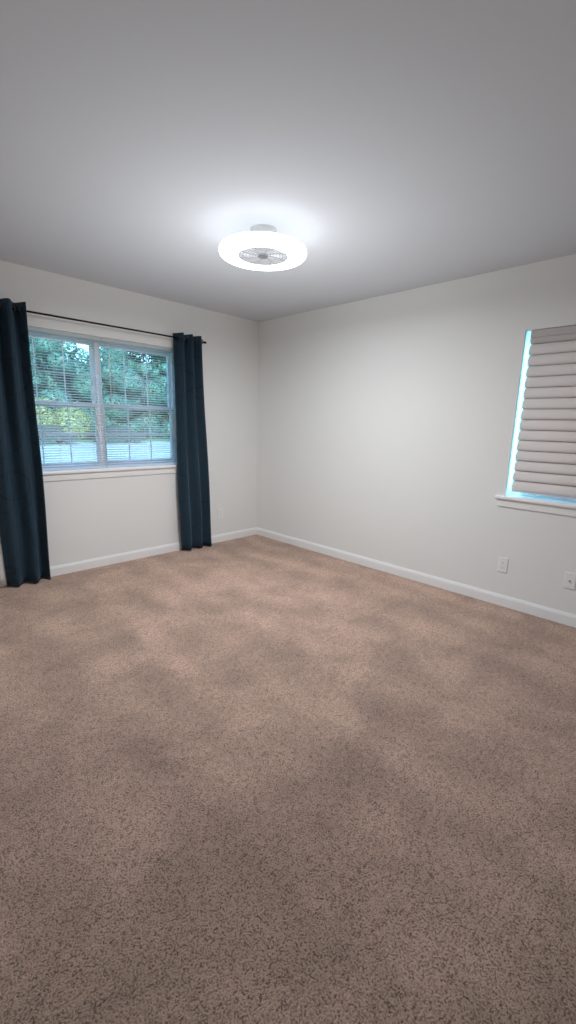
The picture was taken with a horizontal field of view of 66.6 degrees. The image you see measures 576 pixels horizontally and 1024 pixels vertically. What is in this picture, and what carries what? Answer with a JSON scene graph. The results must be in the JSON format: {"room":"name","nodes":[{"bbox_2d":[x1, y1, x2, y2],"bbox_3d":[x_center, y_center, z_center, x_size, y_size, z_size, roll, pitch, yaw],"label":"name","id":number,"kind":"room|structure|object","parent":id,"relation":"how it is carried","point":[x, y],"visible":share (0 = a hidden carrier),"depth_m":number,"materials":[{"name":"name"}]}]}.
{"room":"empty bedroom","nodes":[
{"label":"empty bedroom","id":0,"kind":"room"},
{"bbox_2d":[0,260,258,566],"bbox_3d":[-1.909,-0.686,3.744,4.580,2.440,0.190,-10,16,-44],"label":"wall","id":1,"kind":"structure","parent":0,"point":[86,519],"depth_m":4.19,"materials":[{"name":"white paint"}]},
{"bbox_2d":[28,326,105,470],"bbox_3d":[-1.902,-0.905,3.606,0.763,1.115,0.048,-10,16,-44],"label":"window blind","id":2,"kind":"object","parent":1,"relation":"attached to","point":[60,333],"visible":0.71,"depth_m":3.68,"materials":[{"name":"white plastic"}]},
{"bbox_2d":[28,331,176,468],"bbox_3d":[-1.707,-0.967,3.949,1.540,1.120,0.074,-10,16,-44],"label":"window","id":3,"kind":"structure","parent":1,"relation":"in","point":[173,445],"depth_m":3.96,"materials":[{"name":"white plastic"}]},
{"bbox_2d":[1,305,206,343],"bbox_3d":[-1.698,-1.546,3.555,2.425,0.060,0.098,-10,16,-44],"label":"curtain rod","id":4,"kind":"object","parent":1,"relation":"attached to","point":[68,318],"visible":0.85,"depth_m":3.62,"materials":[{"name":"black metal"}]},
{"bbox_2d":[0,541,6,585],"bbox_3d":[-2.288,-0.444,3.222,0.276,2.110,0.036,-10,16,-44],"label":"liner","id":5,"kind":"object","parent":4,"relation":"hanging from","point":[3,582],"visible":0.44,"depth_m":3.45,"materials":[{"name":"white fabric"}]},
{"bbox_2d":[0,298,50,586],"bbox_3d":[-2.081,-0.476,3.355,0.324,2.148,0.111,-10,16,-44],"label":"curtain","id":6,"kind":"object","parent":4,"relation":"hanging from","point":[24,536],"visible":1,"depth_m":3.38,"materials":[{"name":"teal fabric"}]},
{"bbox_2d":[0,303,21,313],"bbox_3d":[-2.055,-1.475,3.155,0.278,0.057,0.046,-10,16,-44],"label":"grommet","id":7,"kind":"object","parent":6,"relation":"attached to","point":[13,306],"visible":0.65,"depth_m":3.19,"materials":[{"name":"grey metal"}]},
{"bbox_2d":[173,333,211,549],"bbox_3d":[-0.954,-0.665,4.465,0.403,2.138,0.103,-10,16,-44],"label":"curtain","id":8,"kind":"object","parent":4,"relation":"hanging from","point":[193,487],"visible":0.98,"depth_m":4.43,"materials":[{"name":"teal fabric"}]},
{"bbox_2d":[43,464,177,481],"bbox_3d":[-1.650,-0.360,3.997,1.640,0.086,0.136,-10,16,-44],"label":"window sill","id":9,"kind":"structure","parent":1,"relation":"in","point":[73,474],"depth_m":3.94,"materials":[{"name":"white wood"}]},
{"bbox_2d":[0,527,256,586],"bbox_3d":[-1.867,0.483,3.905,4.200,0.086,0.014,-10,16,-44],"label":"baseboard","id":10,"kind":"structure","parent":1,"relation":"attached to","point":[57,570],"depth_m":4.24,"materials":[{"name":"white wood"}]},
{"bbox_2d":[100,337,176,466],"bbox_3d":[-1.358,-0.998,4.141,0.763,1.115,0.048,-10,16,-44],"label":"window blind","id":11,"kind":"object","parent":1,"relation":"attached to","point":[108,340],"visible":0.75,"depth_m":4.10,"materials":[{"name":"white plastic"}]},
{"bbox_2d":[217,508,222,518],"bbox_3d":[-0.764,0.016,4.931,0.070,0.115,0.009,-10,16,-44],"label":"outlet","id":12,"kind":"object","parent":1,"relation":"attached to","point":[219,513],"visible":1,"depth_m":4.92,"materials":[{"name":"white plastic"}]},
{"bbox_2d":[0,534,575,1023],"bbox_3d":[-0.215,0.952,2.308,4.580,0.120,5.080,-10,16,-44],"label":"floor","id":13,"kind":"structure","parent":0,"point":[256,778],"depth_m":1.59,"materials":[{"name":"beige carpet"}]},
{"bbox_2d":[0,0,575,321],"bbox_3d":[-0.149,-1.558,1.804,4.580,0.120,5.080,-10,16,-44],"label":"ceiling","id":14,"kind":"structure","parent":0,"point":[357,149],"depth_m":1.76,"materials":[{"name":"grey paint"}]},
{"bbox_2d":[219,224,306,270],"bbox_3d":[-0.146,-1.577,2.580,0.516,0.146,0.516,-10,16,-44],"label":"fan light","id":15,"kind":"object","parent":14,"relation":"attached to","point":[262,247],"visible":1,"depth_m":2.51,"materials":[{"name":"white plastic"}]},
{"bbox_2d":[238,241,287,265],"bbox_3d":[-0.147,-1.522,2.591,0.292,0.034,0.292,-10,16,-44],"label":"grille","id":16,"kind":"object","parent":15,"relation":"attached to","point":[260,253],"depth_m":2.60,"materials":[{"name":"white plastic"}]},
{"bbox_2d":[257,254,575,614],"bbox_3d":[1.438,-0.554,3.519,0.190,2.440,4.890,-10,16,-44],"label":"wall","id":17,"kind":"structure","parent":0,"point":[388,425],"depth_m":3.70,"materials":[{"name":"white paint"}]},
{"bbox_2d":[256,527,575,627],"bbox_3d":[1.274,0.598,3.740,0.014,0.086,4.686,-10,16,-44],"label":"baseboard","id":18,"kind":"structure","parent":17,"relation":"attached to","point":[557,616],"depth_m":3.73,"materials":[{"name":"white wood"}]},
{"bbox_2d":[497,557,507,572],"bbox_3d":[1.635,0.402,3.342,0.009,0.115,0.070,-10,16,-44],"label":"outlet","id":19,"kind":"object","parent":17,"relation":"attached to","point":[502,564],"visible":1,"depth_m":3.34,"materials":[{"name":"white plastic"}]},
{"bbox_2d":[495,494,575,516],"bbox_3d":[1.975,-0.011,2.982,0.136,0.086,1.060,-10,16,-44],"label":"window sill","id":20,"kind":"structure","parent":17,"relation":"in","point":[557,507],"depth_m":3.12,"materials":[{"name":"white wood"}]},
{"bbox_2d":[510,333,575,501],"bbox_3d":[2.063,-0.634,2.931,0.074,1.160,0.940,-10,16,-44],"label":"window","id":21,"kind":"structure","parent":17,"relation":"in","point":[545,497],"depth_m":3.21,"materials":[{"name":"white plastic"}]},
{"bbox_2d":[512,325,575,498],"bbox_3d":[1.999,-0.633,2.847,0.052,1.129,0.899,-10,16,-44],"label":"shade","id":22,"kind":"object","parent":21,"relation":"attached to","point":[545,462],"visible":1,"depth_m":3.02,"materials":[{"name":"grey plastic"}]},
{"bbox_2d":[563,572,575,589],"bbox_3d":[1.947,0.477,3.032,0.017,0.115,0.070,-10,16,-44],"label":"outlet","id":23,"kind":"object","parent":17,"relation":"attached to","point":[569,581],"visible":1,"depth_m":3.03,"materials":[{"name":"white plastic"}]},
{"label":"outside","id":24,"kind":"structure","parent":0,"visible":0},
{"bbox_2d":[43,433,569,501],"bbox_3d":[-0.408,1.054,5.538,140.000,0.200,140.000,-10,16,-44],"label":"lawn","id":25,"kind":"structure","parent":24,"point":[131,440],"depth_m":43.72,"materials":[{"name":"green plant"}]},
{"bbox_2d":[30,346,44,393],"bbox_3d":[-27.263,-10.935,39.602,9.141,9.665,9.245,-10,16,-44],"label":"tree","id":26,"kind":"object","parent":25,"relation":"on","point":[37,372],"depth_m":40.40,"materials":[{"name":"green plant"}]},
{"bbox_2d":[29,337,94,438],"bbox_3d":[-24.294,-12.712,44.253,9.807,11.268,10.902,-10,16,-44],"label":"tree","id":27,"kind":"object","parent":25,"relation":"on","point":[41,352],"depth_m":42.52,"materials":[{"name":"green plant"}]},
{"bbox_2d":[35,398,93,441],"bbox_3d":[-21.935,-8.316,40.375,7.246,4.557,5.982,-10,16,-44],"label":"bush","id":28,"kind":"object","parent":25,"relation":"on","point":[65,424],"depth_m":40.00,"materials":[{"name":"green plant"}]},
{"bbox_2d":[40,441,170,462],"bbox_3d":[-17.709,-2.901,22.428,140.000,0.025,24.000,-10,16,-44],"label":"street","id":29,"kind":"structure","parent":25,"relation":"on","point":[124,446],"depth_m":28.47,"materials":[{"name":"grey asphalt"}]},
{"bbox_2d":[38,425,77,443],"bbox_3d":[-18.811,-5.960,33.787,4.400,1.402,2.020,-10,16,-44],"label":"car","id":30,"kind":"object","parent":29,"relation":"on","point":[48,437],"depth_m":33.49,"materials":[{"name":"grey metal"}]},
{"bbox_2d":[87,426,145,441],"bbox_3d":[-14.849,-6.723,38.102,4.400,1.402,2.020,-10,16,-44],"label":"car","id":31,"kind":"object","parent":29,"relation":"on","point":[121,432],"depth_m":37.40,"materials":[{"name":"grey metal"}]},
{"bbox_2d":[62,347,166,436],"bbox_3d":[-18.481,-12.757,47.593,11.229,10.644,10.184,-10,16,-44],"label":"tree","id":32,"kind":"object","parent":25,"relation":"on","point":[135,389],"depth_m":44.83,"materials":[{"name":"green plant"}]},
{"bbox_2d":[67,356,168,432],"bbox_3d":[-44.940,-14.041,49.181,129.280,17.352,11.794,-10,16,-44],"label":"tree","id":33,"kind":"object","parent":25,"relation":"on","point":[141,397],"depth_m":68.83,"materials":[{"name":"green plant"}]},
{"bbox_2d":[125,351,169,438],"bbox_3d":[-15.226,-15.382,53.006,10.104,13.796,9.681,-10,16,-44],"label":"tree","id":34,"kind":"object","parent":25,"relation":"on","point":[163,374],"depth_m":50.99,"materials":[{"name":"green plant"}]}
]}

